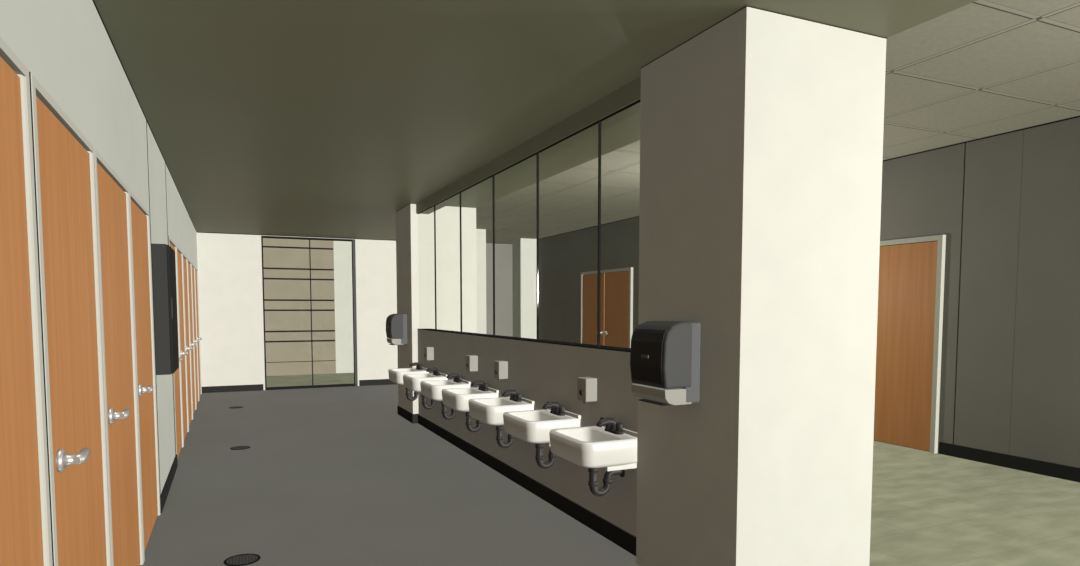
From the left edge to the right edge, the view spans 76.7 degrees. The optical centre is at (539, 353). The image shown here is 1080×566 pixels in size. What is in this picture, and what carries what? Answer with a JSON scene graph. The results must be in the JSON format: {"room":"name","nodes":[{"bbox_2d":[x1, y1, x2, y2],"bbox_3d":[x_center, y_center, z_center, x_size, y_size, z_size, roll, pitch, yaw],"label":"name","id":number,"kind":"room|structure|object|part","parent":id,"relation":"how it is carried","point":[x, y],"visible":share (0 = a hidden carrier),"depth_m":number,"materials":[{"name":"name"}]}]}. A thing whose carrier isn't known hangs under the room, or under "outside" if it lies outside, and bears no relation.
{"room":"public restroom","nodes":[
{"label":"public restroom","id":0,"kind":"room"},
{"bbox_2d":[0,0,200,565],"bbox_3d":[-2.728,-0.232,4.578,0.200,2.760,15.600,-2,4,-24],"label":"wall","id":1,"kind":"structure","parent":0,"point":[66,45],"depth_m":2.96,"materials":[{"name":"grey paint"}]},
{"bbox_2d":[0,37,52,565],"bbox_3d":[-1.198,0.292,1.533,0.072,2.116,0.989,-2,4,-24],"label":"door","id":2,"kind":"structure","parent":1,"relation":"in","point":[5,49],"depth_m":1.92,"materials":[{"name":"grey metal"}]},
{"bbox_2d":[0,56,43,565],"bbox_3d":[-1.251,0.306,1.510,0.044,2.067,0.898,-2,4,-24],"label":"door leaf","id":3,"kind":"structure","parent":2,"relation":"attached to","point":[21,540],"depth_m":1.76,"materials":[{"name":"brown wood"}]},
{"bbox_2d":[29,72,111,565],"bbox_3d":[-1.611,0.232,2.447,0.072,2.116,0.979,-2,4,-24],"label":"door","id":4,"kind":"structure","parent":1,"relation":"in","point":[63,459],"depth_m":2.02,"materials":[{"name":"grey"}]},
{"bbox_2d":[36,96,106,565],"bbox_3d":[-1.664,0.246,2.424,0.044,2.067,0.888,-2,4,-24],"label":"door leaf","id":5,"kind":"structure","parent":4,"relation":"attached to","point":[64,163],"depth_m":2.37,"materials":[{"name":"brown wood"}]},
{"bbox_3d":[-1.497,0.331,2.200,0.072,0.072,0.167,-2,4,-24],"label":"lever handle","id":6,"kind":"part","parent":4,"relation":"part of","materials":[{"name":"silver metal"}]},
{"bbox_2d":[94,148,143,565],"bbox_3d":[-2.031,0.171,3.375,0.072,2.116,1.059,-2,4,-24],"label":"door","id":7,"kind":"structure","parent":1,"relation":"in","point":[124,414],"depth_m":3.04,"materials":[{"name":"grey"}]},
{"bbox_2d":[97,163,139,565],"bbox_3d":[-2.084,0.184,3.352,0.044,2.067,0.968,-2,4,-24],"label":"door leaf","id":8,"kind":"structure","parent":7,"relation":"attached to","point":[111,198],"depth_m":3.33,"materials":[{"name":"brown wood"}]},
{"bbox_3d":[-1.900,0.272,3.092,0.072,0.072,0.167,-2,4,-24],"label":"lever handle","id":9,"kind":"part","parent":7,"relation":"part of","materials":[{"name":"silver metal"}]},
{"bbox_2d":[92,0,196,231],"bbox_3d":[-2.635,-1.609,4.529,0.004,0.005,15.600,-2,4,-24],"label":"trim","id":10,"kind":"structure","parent":1,"relation":"attached to","point":[92,0],"depth_m":4.01,"materials":[{"name":"black"}]},
{"bbox_2d":[129,189,160,560],"bbox_3d":[-2.459,0.108,4.321,0.072,2.116,1.019,-2,4,-24],"label":"door","id":11,"kind":"structure","parent":1,"relation":"in","point":[140,390],"depth_m":4.06,"materials":[{"name":"grey"}]},
{"bbox_2d":[131,200,157,551],"bbox_3d":[-2.512,0.122,4.298,0.044,2.067,0.928,-2,4,-24],"label":"door leaf","id":12,"kind":"structure","parent":11,"relation":"attached to","point":[139,219],"depth_m":4.30,"materials":[{"name":"brown wood"}]},
{"bbox_3d":[-2.336,0.209,4.056,0.072,0.072,0.167,-2,4,-24],"label":"lever handle","id":13,"kind":"part","parent":11,"relation":"part of","materials":[{"name":"silver metal"}]},
{"bbox_2d":[146,121,160,495],"bbox_3d":[-2.728,-0.298,4.820,0.003,2.640,0.008,-2,4,-24],"label":"trim","id":14,"kind":"structure","parent":1,"relation":"attached to","point":[146,121],"depth_m":4.82,"materials":[{"name":"black metal"}]},
{"bbox_2d":[151,244,178,374],"bbox_3d":[-2.806,-0.333,5.130,0.116,0.930,0.600,-2,4,-24],"label":"dryer","id":15,"kind":"object","parent":1,"relation":"attached to","point":[163,255],"visible":1,"depth_m":4.87,"materials":[{"name":"grey plastic"}]},
{"bbox_3d":[-2.763,-0.334,5.149,0.021,0.920,0.590,-2,4,-24],"label":"cabinet door","id":16,"kind":"part","parent":15,"relation":"part of","materials":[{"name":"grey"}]},
{"bbox_2d":[160,454,177,512],"bbox_3d":[-3.026,1.030,5.582,0.012,0.110,1.600,-2,4,-24],"label":"baseboard","id":17,"kind":"structure","parent":1,"relation":"attached to","point":[170,477],"depth_m":5.40,"materials":[{"name":"grey rubber"}]},
{"bbox_2d":[165,166,175,455],"bbox_3d":[-3.337,-0.386,6.166,0.003,2.640,0.008,-2,4,-24],"label":"trim","id":18,"kind":"structure","parent":1,"relation":"attached to","point":[165,166],"depth_m":6.12,"materials":[{"name":"black metal"}]},
{"bbox_2d":[168,235,183,453],"bbox_3d":[-3.539,-0.049,6.708,0.072,2.116,0.969,-2,4,-24],"label":"door","id":19,"kind":"structure","parent":1,"relation":"in","point":[169,238],"depth_m":7.04,"materials":[{"name":"grey"}]},
{"bbox_2d":[170,243,181,458],"bbox_3d":[-3.592,-0.035,6.685,0.044,2.067,0.878,-2,4,-24],"label":"door leaf","id":20,"kind":"structure","parent":19,"relation":"attached to","point":[176,373],"depth_m":6.81,"materials":[{"name":"brown wood"}]},
{"bbox_2d":[177,246,188,441],"bbox_3d":[-3.944,-0.108,7.604,0.072,2.116,0.969,-2,4,-24],"label":"door","id":21,"kind":"structure","parent":1,"relation":"in","point":[178,248],"depth_m":7.93,"materials":[{"name":"grey"}]},
{"bbox_2d":[177,250,186,438],"bbox_3d":[-3.998,-0.094,7.581,0.044,2.067,0.878,-2,4,-24],"label":"door leaf","id":22,"kind":"structure","parent":21,"relation":"attached to","point":[179,256],"depth_m":7.66,"materials":[{"name":"brown wood"}]},
{"bbox_2d":[183,253,192,419],"bbox_3d":[-4.350,-0.167,8.499,0.072,2.116,0.969,-2,4,-24],"label":"door","id":23,"kind":"structure","parent":1,"relation":"in","point":[190,348],"depth_m":8.83,"materials":[{"name":"grey"}]},
{"bbox_2d":[183,257,191,424],"bbox_3d":[-4.403,-0.153,8.477,0.044,2.067,0.878,-2,4,-24],"label":"door leaf","id":24,"kind":"structure","parent":23,"relation":"attached to","point":[184,259],"depth_m":8.57,"materials":[{"name":"brown wood"}]},
{"bbox_2d":[188,259,195,401],"bbox_3d":[-4.755,-0.226,9.395,0.072,2.116,0.969,-2,4,-24],"label":"door","id":25,"kind":"structure","parent":1,"relation":"in","point":[190,262],"depth_m":9.73,"materials":[{"name":"grey"}]},
{"bbox_2d":[188,262,194,413],"bbox_3d":[-4.808,-0.212,9.373,0.044,2.067,0.878,-2,4,-24],"label":"door leaf","id":26,"kind":"structure","parent":25,"relation":"attached to","point":[189,265],"depth_m":9.47,"materials":[{"name":"brown wood"}]},
{"bbox_2d":[192,264,199,408],"bbox_3d":[-5.160,-0.285,10.291,0.072,2.116,0.969,-2,4,-24],"label":"door","id":27,"kind":"structure","parent":1,"relation":"in","point":[195,341],"depth_m":10.64,"materials":[{"name":"grey"}]},
{"bbox_2d":[192,267,197,402],"bbox_3d":[-5.214,-0.271,10.268,0.044,2.067,0.878,-2,4,-24],"label":"door leaf","id":28,"kind":"structure","parent":27,"relation":"attached to","point":[192,267],"depth_m":10.38,"materials":[{"name":"brown wood"}]},
{"bbox_2d":[195,267,201,400],"bbox_3d":[-5.566,-0.344,11.187,0.072,2.116,0.969,-2,4,-24],"label":"door","id":29,"kind":"structure","parent":1,"relation":"in","point":[199,338],"depth_m":11.55,"materials":[{"name":"grey"}]},
{"bbox_2d":[195,270,200,396],"bbox_3d":[-5.619,-0.330,11.164,0.044,2.067,0.878,-2,4,-24],"label":"door leaf","id":30,"kind":"structure","parent":29,"relation":"attached to","point":[195,270],"depth_m":11.28,"materials":[{"name":"brown wood"}]},
{"bbox_2d":[196,229,485,389],"bbox_3d":[-3.590,-0.919,12.802,5.420,3.050,0.150,-2,4,-24],"label":"wall","id":31,"kind":"structure","parent":0,"point":[230,289],"depth_m":12.05,"materials":[{"name":"white paint"}]},
{"bbox_2d":[197,232,395,240],"bbox_3d":[-4.278,-2.119,12.326,3.420,0.012,0.006,-2,4,-24],"label":"trim","id":32,"kind":"structure","parent":31,"relation":"attached to","point":[197,232],"depth_m":12.27,"materials":[{"name":"black"}]},
{"bbox_2d":[202,379,396,392],"bbox_3d":[-3.465,0.550,12.866,5.220,0.110,0.012,-2,4,-24],"label":"baseboard","id":33,"kind":"structure","parent":31,"relation":"attached to","point":[257,387],"depth_m":12.09,"materials":[{"name":"grey rubber"}]},
{"bbox_2d":[261,236,357,389],"bbox_3d":[-4.197,-0.744,12.506,1.620,2.740,0.110,-2,4,-24],"label":"window","id":34,"kind":"structure","parent":31,"relation":"in","point":[262,237],"depth_m":12.57,"materials":[{"name":"black"}]},
{"bbox_2d":[333,241,353,372],"bbox_3d":[-4.250,-1.101,15.570,8.100,3.050,0.150,-2,4,-24],"label":"wall","id":35,"kind":"structure","parent":0,"point":[343,300],"depth_m":15.41,"materials":[{"name":"white paint"}]},
{"bbox_2d":[263,238,335,375],"bbox_3d":[-6.027,-1.042,14.671,3.120,3.050,0.030,-2,4,-24],"label":"cladding","id":36,"kind":"object","parent":35,"relation":"attached to","point":[286,262],"visible":0.3,"depth_m":14.99,"materials":[{"name":"beige"}]},
{"bbox_2d":[396,204,476,413],"bbox_3d":[-1.392,-0.532,9.143,0.860,2.759,0.840,-2,4,-24],"label":"pillar","id":37,"kind":"structure","parent":0,"point":[415,266],"depth_m":8.74,"materials":[{"name":"white paint"}]},
{"bbox_2d":[386,314,406,344],"bbox_3d":[-1.878,-0.324,8.915,0.224,0.406,0.310,-2,4,-24],"label":"paper towel dispenser","id":38,"kind":"object","parent":37,"relation":"attached to","point":[396,324],"visible":1,"depth_m":8.79,"materials":[{"name":"grey plastic"}]},
{"bbox_2d":[397,405,418,423],"bbox_3d":[-1.392,0.785,9.230,0.880,0.120,0.860,-2,4,-24],"label":"baseboard","id":39,"kind":"structure","parent":37,"relation":"attached to","point":[413,418],"depth_m":8.90,"materials":[{"name":"grey rubber"}]},
{"bbox_2d":[486,243,512,336],"bbox_3d":[-1.204,-1.184,16.828,1.190,3.050,0.060,-2,4,-24],"label":"wall","id":40,"kind":"structure","parent":0,"point":[503,252],"depth_m":16.87,"materials":[{"name":"grey paint"}]},
{"bbox_2d":[512,238,536,338],"bbox_3d":[-0.346,-1.121,15.879,0.430,3.050,0.500,-2,4,-24],"label":"pilaster","id":41,"kind":"object","parent":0,"point":[524,250],"visible":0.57,"depth_m":15.64,"materials":[{"name":"white paint"}]},
{"bbox_2d":[418,329,637,536],"bbox_3d":[-0.394,0.439,6.311,0.160,1.195,5.246,-2,4,-24],"label":"wall","id":42,"kind":"structure","parent":0,"point":[543,373],"depth_m":5.09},
{"bbox_2d":[388,362,428,400],"bbox_3d":[-1.609,0.340,8.322,0.396,0.473,0.494,-2,4,-24],"label":"wall-mounted sink","id":43,"kind":"object","parent":42,"relation":"attached to","point":[395,375],"visible":0.65,"depth_m":8.29,"materials":[{"name":"white ceramic"}]},
{"bbox_2d":[388,367,428,384],"bbox_3d":[-1.609,0.270,8.317,0.396,0.197,0.494,-2,4,-24],"label":"basin","id":44,"kind":"object","parent":43,"relation":"in","point":[395,375],"depth_m":8.15,"materials":[{"name":"white ceramic"}]},
{"bbox_2d":[410,362,422,369],"bbox_3d":[-1.502,0.145,8.361,0.176,0.090,0.160,2,4,26],"label":"faucet","id":45,"kind":"object","parent":43,"relation":"on","point":[418,366],"depth_m":8.32,"materials":[{"name":"grey metal"}]},
{"bbox_2d":[403,367,447,408],"bbox_3d":[-1.288,0.387,7.612,0.396,0.473,0.494,-2,4,-24],"label":"wall-mounted sink","id":46,"kind":"object","parent":42,"relation":"attached to","point":[410,381],"visible":0.57,"depth_m":7.58,"materials":[{"name":"white ceramic"}]},
{"bbox_2d":[403,373,447,391],"bbox_3d":[-1.288,0.317,7.608,0.396,0.197,0.494,-2,4,-24],"label":"basin","id":47,"kind":"object","parent":46,"relation":"in","point":[410,381],"depth_m":7.44,"materials":[{"name":"white ceramic"}]},
{"bbox_2d":[426,367,440,375],"bbox_3d":[-1.178,0.192,7.647,0.160,0.090,0.176,1,4,15],"label":"faucet","id":48,"kind":"object","parent":46,"relation":"on","point":[436,372],"depth_m":7.61,"materials":[{"name":"grey metal"}]},
{"bbox_2d":[424,347,433,360],"bbox_3d":[-1.302,0.002,7.988,0.092,0.165,0.120,-2,4,-24],"label":"soap dispenser","id":49,"kind":"object","parent":42,"relation":"attached to","point":[428,351],"visible":1,"depth_m":7.94,"materials":[{"name":"grey plastic"}]},
{"bbox_2d":[420,373,470,419],"bbox_3d":[-0.967,0.433,6.903,0.396,0.473,0.494,-2,4,-24],"label":"wall-mounted sink","id":50,"kind":"object","parent":42,"relation":"attached to","point":[432,389],"visible":0.73,"depth_m":6.87,"materials":[{"name":"white ceramic"}]},
{"bbox_2d":[420,379,470,400],"bbox_3d":[-0.967,0.364,6.899,0.396,0.197,0.494,-2,4,-24],"label":"basin","id":51,"kind":"object","parent":50,"relation":"in","point":[432,389],"depth_m":6.74,"materials":[{"name":"white ceramic"}]},
{"bbox_2d":[446,373,461,382],"bbox_3d":[-0.860,0.239,6.942,0.176,0.090,0.160,2,4,26],"label":"faucet","id":52,"kind":"object","parent":50,"relation":"on","point":[457,379],"depth_m":6.90,"materials":[{"name":"grey metal"}]},
{"bbox_2d":[442,380,498,431],"bbox_3d":[-0.646,0.480,6.194,0.396,0.473,0.494,-2,4,-24],"label":"wall-mounted sink","id":53,"kind":"object","parent":42,"relation":"attached to","point":[457,399],"visible":0.69,"depth_m":6.14,"materials":[{"name":"white ceramic"}]},
{"bbox_2d":[442,385,498,411],"bbox_3d":[-0.646,0.410,6.189,0.396,0.197,0.494,-2,4,-24],"label":"basin","id":54,"kind":"object","parent":53,"relation":"in","point":[457,399],"depth_m":6.03,"materials":[{"name":"white ceramic"}]},
{"bbox_2d":[471,380,488,390],"bbox_3d":[-0.538,0.286,6.232,0.176,0.090,0.160,2,4,26],"label":"faucet","id":55,"kind":"object","parent":53,"relation":"on","point":[483,386],"depth_m":6.20,"materials":[{"name":"grey metal"}]},
{"bbox_2d":[466,355,477,372],"bbox_3d":[-0.660,0.096,6.569,0.092,0.165,0.120,-2,4,-24],"label":"soap dispenser","id":56,"kind":"object","parent":42,"relation":"attached to","point":[471,360],"visible":1,"depth_m":6.52,"materials":[{"name":"grey plastic"}]},
{"bbox_2d":[468,390,533,447],"bbox_3d":[-0.325,0.527,5.484,0.396,0.473,0.494,-2,4,-24],"label":"wall-mounted sink","id":57,"kind":"object","parent":42,"relation":"attached to","point":[490,411],"visible":0.76,"depth_m":5.42,"materials":[{"name":"white ceramic"}]},
{"bbox_2d":[468,395,533,424],"bbox_3d":[-0.325,0.457,5.480,0.396,0.197,0.494,-2,4,-24],"label":"basin","id":58,"kind":"object","parent":57,"relation":"in","point":[490,411],"depth_m":5.32,"materials":[{"name":"white ceramic"}]},
{"bbox_2d":[502,390,521,401],"bbox_3d":[-0.215,0.333,5.519,0.160,0.090,0.176,1,4,15],"label":"faucet","id":59,"kind":"object","parent":57,"relation":"on","point":[515,396],"depth_m":5.49,"materials":[{"name":"grey metal"}]},
{"bbox_2d":[494,360,507,379],"bbox_3d":[-0.339,0.142,5.860,0.092,0.165,0.120,-2,4,-24],"label":"soap dispenser","id":60,"kind":"object","parent":42,"relation":"attached to","point":[500,367],"visible":1,"depth_m":5.81,"materials":[{"name":"grey plastic"}]},
{"bbox_2d":[420,329,630,351],"bbox_3d":[-0.395,-0.161,6.271,0.162,0.007,5.246,-2,4,-24],"label":"trim","id":61,"kind":"structure","parent":42,"relation":"on","point":[622,349],"depth_m":5.22,"materials":[{"name":"black"}]},
{"bbox_2d":[417,99,640,346],"bbox_3d":[-0.446,-0.881,6.200,0.022,1.437,5.246,-2,4,-24],"label":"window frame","id":62,"kind":"structure","parent":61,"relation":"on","point":[638,101],"depth_m":5.25,"materials":[{"name":"black metal"}]},
{"bbox_2d":[418,415,635,555],"bbox_3d":[-0.473,0.982,6.311,0.012,0.110,5.246,-2,4,-24],"label":"baseboard","id":63,"kind":"structure","parent":42,"relation":"attached to","point":[620,537],"depth_m":5.14,"materials":[{"name":"grey rubber"}]},
{"bbox_2d":[503,402,580,468],"bbox_3d":[-0.004,0.574,4.775,0.396,0.473,0.494,-2,4,-24],"label":"wall-mounted sink","id":64,"kind":"object","parent":42,"relation":"attached to","point":[531,426],"visible":0.83,"depth_m":4.70,"materials":[{"name":"white ceramic"}]},
{"bbox_2d":[503,408,580,442],"bbox_3d":[-0.004,0.504,4.771,0.396,0.197,0.494,-2,4,-24],"label":"basin","id":65,"kind":"object","parent":64,"relation":"in","point":[531,426],"depth_m":4.62,"materials":[{"name":"white ceramic"}]},
{"bbox_2d":[542,402,564,415],"bbox_3d":[0.105,0.379,4.809,0.160,0.090,0.176,1,4,15],"label":"faucet","id":66,"kind":"object","parent":64,"relation":"on","point":[556,409],"depth_m":4.78,"materials":[{"name":"grey metal"}]},
{"bbox_2d":[577,377,596,402],"bbox_3d":[0.303,0.236,4.441,0.092,0.165,0.120,-2,4,-24],"label":"soap dispenser","id":67,"kind":"object","parent":42,"relation":"attached to","point":[586,386],"visible":1,"depth_m":4.39,"materials":[{"name":"grey plastic"}]},
{"bbox_2d":[549,417,636,495],"bbox_3d":[0.317,0.620,4.066,0.396,0.473,0.494,-2,4,-24],"label":"wall-mounted sink","id":68,"kind":"object","parent":42,"relation":"attached to","point":[607,444],"visible":0.97,"depth_m":3.97,"materials":[{"name":"white ceramic"}]},
{"bbox_2d":[549,425,636,467],"bbox_3d":[0.317,0.551,4.061,0.396,0.197,0.494,-2,4,-24],"label":"basin","id":69,"kind":"object","parent":68,"relation":"in","point":[607,446],"depth_m":3.89,"materials":[{"name":"white ceramic"}]},
{"bbox_2d":[597,417,623,434],"bbox_3d":[0.426,0.426,4.100,0.160,0.090,0.176,1,4,15],"label":"faucet","id":70,"kind":"object","parent":68,"relation":"on","point":[612,427],"depth_m":4.08,"materials":[{"name":"grey metal"}]},
{"bbox_2d":[416,76,640,213],"bbox_3d":[-0.394,-1.658,6.172,0.160,0.118,5.246,-2,4,-24],"label":"trim","id":71,"kind":"structure","parent":0,"point":[630,93],"depth_m":5.01,"materials":[{"name":"paint"}]},
{"bbox_2d":[94,0,976,239],"bbox_3d":[-1.218,-1.833,5.238,3.680,0.350,15.750,-2,4,-24],"label":"ceiling","id":72,"kind":"structure","parent":0,"point":[311,118],"depth_m":3.99,"materials":[{"name":"paint"}]},
{"bbox_2d":[140,373,1079,565],"bbox_3d":[-0.454,1.033,7.285,8.100,0.120,18.500,-2,4,-24],"label":"floor","id":73,"kind":"structure","parent":0,"point":[328,476],"depth_m":5.10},
{"bbox_2d":[230,446,249,449],"bbox_3d":[-3.131,0.980,7.136,0.196,0.004,0.196,-2,4,-24],"label":"floor drain","id":74,"kind":"object","parent":73,"relation":"on","point":[236,447],"visible":1,"depth_m":7.14,"materials":[{"name":"black metal"}]},
{"bbox_2d":[224,554,259,565],"bbox_3d":[-1.722,1.190,3.950,0.196,0.004,0.196,-2,4,-24],"label":"floor drain","id":75,"kind":"object","parent":73,"relation":"on","point":[241,559],"visible":1,"depth_m":3.94,"materials":[{"name":"black metal"}]},
{"bbox_2d":[636,7,885,565],"bbox_3d":[1.114,-0.167,3.605,0.860,2.759,0.840,-2,4,-24],"label":"pillar","id":76,"kind":"structure","parent":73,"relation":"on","point":[761,132],"depth_m":3.24,"materials":[{"name":"white paint"}]},
{"bbox_2d":[630,321,700,405],"bbox_3d":[0.616,0.040,3.404,0.224,0.406,0.310,-2,4,-24],"label":"paper towel dispenser","id":77,"kind":"object","parent":76,"relation":"attached to","point":[664,355],"visible":1,"depth_m":3.29,"materials":[{"name":"grey plastic"}]},
{"bbox_2d":[640,6,886,68],"bbox_3d":[1.113,-1.542,3.513,0.863,0.003,0.842,-2,4,-24],"label":"joint","id":78,"kind":"object","parent":76,"relation":"attached to","point":[745,6],"visible":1,"depth_m":3.17,"materials":[{"name":"black"}]},
{"bbox_2d":[476,0,1079,243],"bbox_3d":[-0.454,-2.120,7.077,8.100,0.100,18.500,-2,4,-24],"label":"ceiling","id":79,"kind":"structure","parent":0,"point":[1036,46],"depth_m":5.18,"materials":[{"name":"white"}]},
{"bbox_2d":[476,0,1079,243],"bbox_3d":[1.517,-2.123,7.914,3.500,0.002,18.400,-2,4,-24],"label":"grid","id":80,"kind":"object","parent":79,"relation":"attached to","point":[1043,19],"depth_m":5.10,"materials":[{"name":"white metal"}]},
{"bbox_2d":[539,115,1079,467],"bbox_3d":[3.190,-0.653,8.768,0.150,3.050,18.400,-2,4,-24],"label":"wall","id":81,"kind":"structure","parent":0,"point":[922,193],"depth_m":6.32,"materials":[{"name":"grey paint"}]},
{"bbox_2d":[580,267,632,347],"bbox_3d":[1.195,-0.488,12.884,0.114,2.180,1.890,-2,4,-24],"label":"door","id":82,"kind":"structure","parent":81,"relation":"in","point":[630,269],"depth_m":12.06,"materials":[{"name":"grey"}]},
{"bbox_2d":[582,273,604,345],"bbox_3d":[1.040,-0.492,13.306,0.034,2.112,0.883,-2,4,-24],"label":"door leaf","id":83,"kind":"structure","parent":82,"relation":"attached to","point":[589,282],"depth_m":13.31,"materials":[{"name":"brown wood"}]},
{"bbox_2d":[604,271,628,347],"bbox_3d":[1.408,-0.438,12.492,0.034,2.112,0.883,-2,4,-24],"label":"door leaf","id":84,"kind":"structure","parent":82,"relation":"attached to","point":[616,288],"depth_m":12.45,"materials":[{"name":"brown wood"}]},
{"bbox_2d":[541,116,1079,238],"bbox_3d":[3.120,-2.163,8.636,0.004,0.010,18.400,-2,4,-24],"label":"trim","id":85,"kind":"structure","parent":81,"relation":"attached to","point":[1076,116],"depth_m":6.54,"materials":[{"name":"black"}]},
{"bbox_2d":[875,235,945,453],"bbox_3d":[3.744,-0.117,7.250,0.114,2.180,1.020,-2,4,-24],"label":"door frame","id":86,"kind":"structure","parent":81,"relation":"in","point":[941,239],"depth_m":6.82,"materials":[{"name":"grey"}]},
{"bbox_2d":[873,241,937,450],"bbox_3d":[3.773,-0.094,7.265,0.034,2.112,0.908,-2,4,-24],"label":"door leaf","id":87,"kind":"structure","parent":86,"relation":"attached to","point":[907,272],"depth_m":7.13,"materials":[{"name":"brown wood"}]},
{"bbox_2d":[953,142,965,443],"bbox_3d":[4.070,-0.567,6.632,0.004,2.920,0.006,-2,4,-24],"label":"trim","id":88,"kind":"structure","parent":81,"relation":"attached to","point":[965,142],"depth_m":6.62,"materials":[{"name":"black"}]},
{"bbox_2d":[939,442,1079,481],"bbox_3d":[4.272,0.980,6.275,0.012,0.120,12.780,-2,4,-24],"label":"baseboard","id":89,"kind":"structure","parent":81,"relation":"attached to","point":[1050,469],"depth_m":6.21,"materials":[{"name":"grey rubber"}]},
{"bbox_2d":[1009,133,1023,445],"bbox_3d":[4.289,-0.536,6.151,0.001,2.920,0.002,-2,4,-24],"label":"trim","id":90,"kind":"structure","parent":81,"relation":"attached to","point":[1023,133],"depth_m":6.15,"materials":[{"name":"grey plastic"}]}
]}

